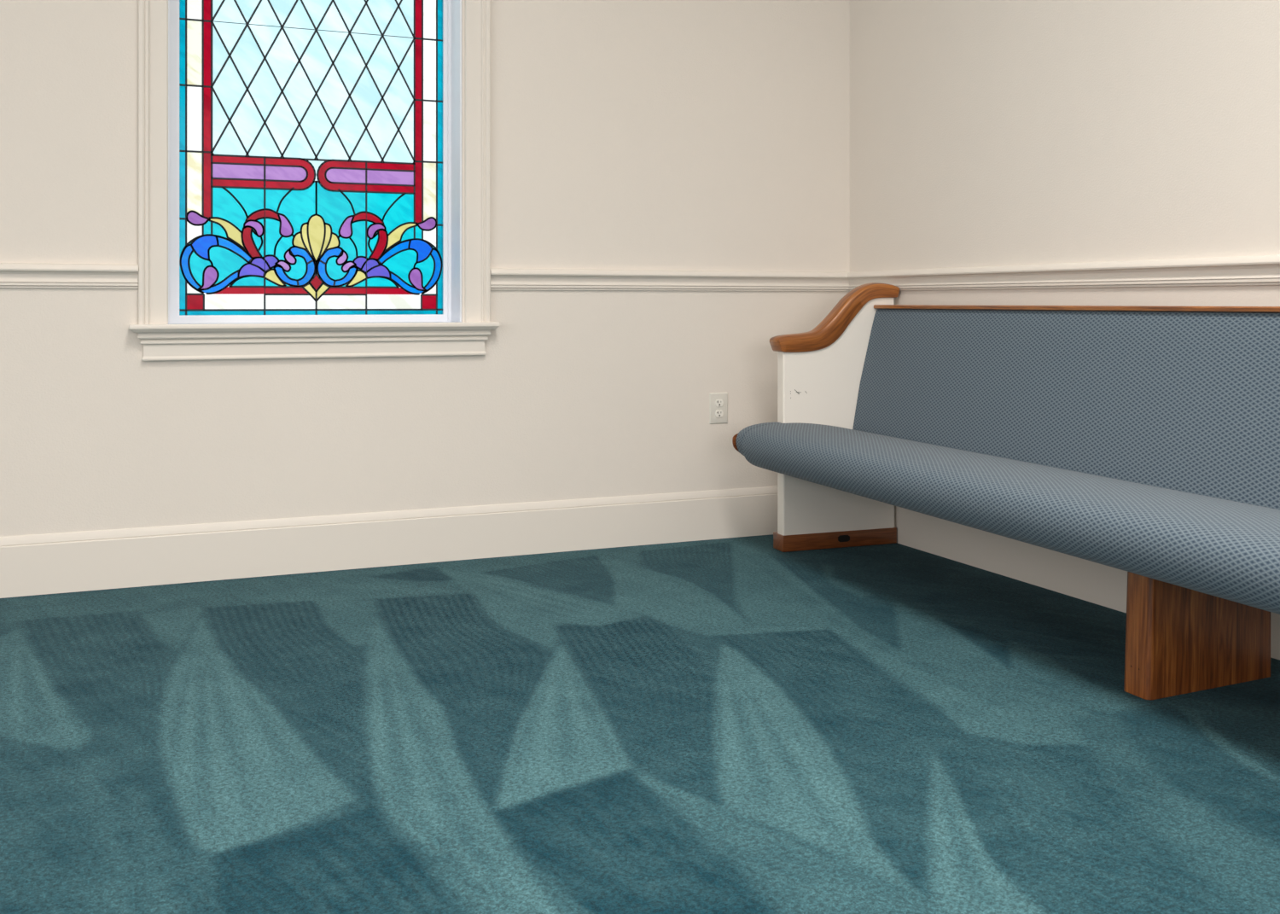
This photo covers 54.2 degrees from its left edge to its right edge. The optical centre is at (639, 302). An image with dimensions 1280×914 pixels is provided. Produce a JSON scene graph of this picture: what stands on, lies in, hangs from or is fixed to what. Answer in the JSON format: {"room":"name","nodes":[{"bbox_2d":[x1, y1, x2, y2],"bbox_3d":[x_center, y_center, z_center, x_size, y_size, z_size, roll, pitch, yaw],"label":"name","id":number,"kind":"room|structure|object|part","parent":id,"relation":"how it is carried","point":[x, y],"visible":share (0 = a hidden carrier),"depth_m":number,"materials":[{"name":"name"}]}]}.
{"room":"house of worship","nodes":[
{"label":"house of worship","id":0,"kind":"room"},
{"bbox_2d":[0,0,849,536],"bbox_3d":[-2.160,-1.150,3.834,6.826,4.100,0.200,0,0,-23],"label":"wall","id":1,"kind":"structure","parent":0,"point":[672,135],"depth_m":4.46,"materials":[{"name":"paint"}]},
{"bbox_2d":[0,262,138,288],"bbox_3d":[-3.422,-0.081,3.175,3.986,0.078,0.028,0,0,-23],"label":"trim","id":2,"kind":"structure","parent":1,"relation":"attached to","point":[12,275],"depth_m":3.87,"materials":[{"name":"beige paint"}]},
{"bbox_2d":[128,0,500,360],"bbox_3d":[-1.093,-0.860,4.256,1.200,2.092,0.256,0,0,-23],"label":"window","id":3,"kind":"structure","parent":1,"relation":"in","point":[269,228],"depth_m":4.30,"materials":[{"name":"beige paint"}]},
{"bbox_3d":[-1.125,-0.871,4.324,0.952,1.882,0.042,0,0,-23],"label":"sash frame","id":4,"kind":"part","parent":3,"relation":"part of","materials":[{"name":"white paint"}]},
{"bbox_3d":[-1.120,-0.870,4.327,0.892,1.828,0.001,0,0,-23],"label":"stained glass","id":5,"kind":"part","parent":3,"relation":"part of","materials":[{"name":"multicoloured glass"}]},
{"bbox_2d":[0,486,777,598],"bbox_3d":[-2.210,0.808,3.697,6.626,0.184,0.014,0,0,-23],"label":"baseboard","id":6,"kind":"structure","parent":1,"relation":"attached to","point":[74,561],"depth_m":4.23,"materials":[{"name":"beige paint"}]},
{"bbox_2d":[490,267,849,291],"bbox_3d":[0.158,-0.081,4.692,1.488,0.078,0.028,0,0,-23],"label":"trim","id":7,"kind":"structure","parent":1,"relation":"attached to","point":[501,278],"depth_m":4.67,"materials":[{"name":"beige paint"}]},
{"bbox_2d":[709,392,727,424],"bbox_3d":[0.301,0.405,4.764,0.077,0.117,0.009,0,0,-23],"label":"wall outlet","id":8,"kind":"object","parent":1,"relation":"attached to","point":[718,401],"visible":1,"depth_m":4.76,"materials":[{"name":"white plastic"}]},
{"bbox_2d":[715,409,723,417],"bbox_3d":[0.302,0.425,4.761,0.035,0.027,0.003,0,0,-23],"label":"receptacle","id":9,"kind":"object","parent":8,"relation":"attached to","point":[718,413],"depth_m":4.76,"materials":[{"name":"white plastic"}]},
{"bbox_2d":[715,399,723,406],"bbox_3d":[0.302,0.384,4.761,0.035,0.027,0.003,0,0,-23],"label":"receptacle","id":10,"kind":"object","parent":8,"relation":"attached to","point":[718,402],"depth_m":4.76,"materials":[{"name":"white plastic"}]},
{"bbox_2d":[0,534,1279,913],"bbox_3d":[-0.610,0.900,-0.077,6.626,0.001,8.212,0,0,-23],"label":"floor","id":11,"kind":"structure","parent":0,"point":[741,724],"depth_m":2.54,"materials":[{"name":"teal carpet"}]},
{"bbox_2d":[732,282,1279,699],"bbox_3d":[1.459,0.413,2.405,0.657,0.971,4.736,0,0,-20],"label":"pew","id":12,"kind":"object","parent":11,"relation":"on","point":[1142,441],"visible":1,"depth_m":3.31,"materials":[{"name":"blue fabric"}]},
{"bbox_3d":[0.719,0.054,4.606,0.512,0.253,0.078,0,0,-20],"label":"armrest","id":13,"kind":"part","parent":12,"relation":"part of","materials":[{"name":"brown wood"}]},
{"bbox_3d":[0.725,0.436,4.603,0.464,0.908,0.050,0,0,-20],"label":"panel","id":14,"kind":"part","parent":12,"relation":"part of","materials":[{"name":"white paint"}]},
{"bbox_2d":[852,308,1279,509],"bbox_3d":[1.644,0.263,2.464,0.143,0.475,4.595,0,0,-20],"label":"backrest cushion","id":15,"kind":"object","parent":12,"relation":"on","point":[1187,400],"depth_m":3.46,"materials":[{"name":"fabric"}]},
{"bbox_3d":[1.694,0.018,2.483,0.063,0.014,4.597,0,0,-20],"label":"rail","id":16,"kind":"part","parent":12,"relation":"part of","materials":[{"name":"brown wood"}]},
{"bbox_3d":[1.316,0.743,2.948,0.415,0.311,0.086,0,0,-26],"label":"leg","id":17,"kind":"part","parent":12,"relation":"part of","materials":[{"name":"brown wood"}]},
{"bbox_2d":[849,0,1279,306],"bbox_3d":[2.532,-1.150,1.255,0.200,4.100,8.212,0,0,-23],"label":"wall","id":18,"kind":"structure","parent":0,"point":[983,132],"depth_m":3.89,"materials":[{"name":"paint"}]},
{"bbox_2d":[847,254,1279,291],"bbox_3d":[2.427,-0.081,1.210,0.028,0.078,8.211,0,0,-23],"label":"trim","id":19,"kind":"structure","parent":18,"relation":"attached to","point":[1257,270],"depth_m":3.73,"materials":[{"name":"beige paint"}]},
{"bbox_2d":[894,506,1279,660],"bbox_3d":[2.434,0.808,1.212,0.014,0.184,8.211,0,0,-23],"label":"baseboard","id":20,"kind":"structure","parent":18,"relation":"attached to","point":[1081,578],"depth_m":4.04,"materials":[{"name":"beige paint"}]}
]}

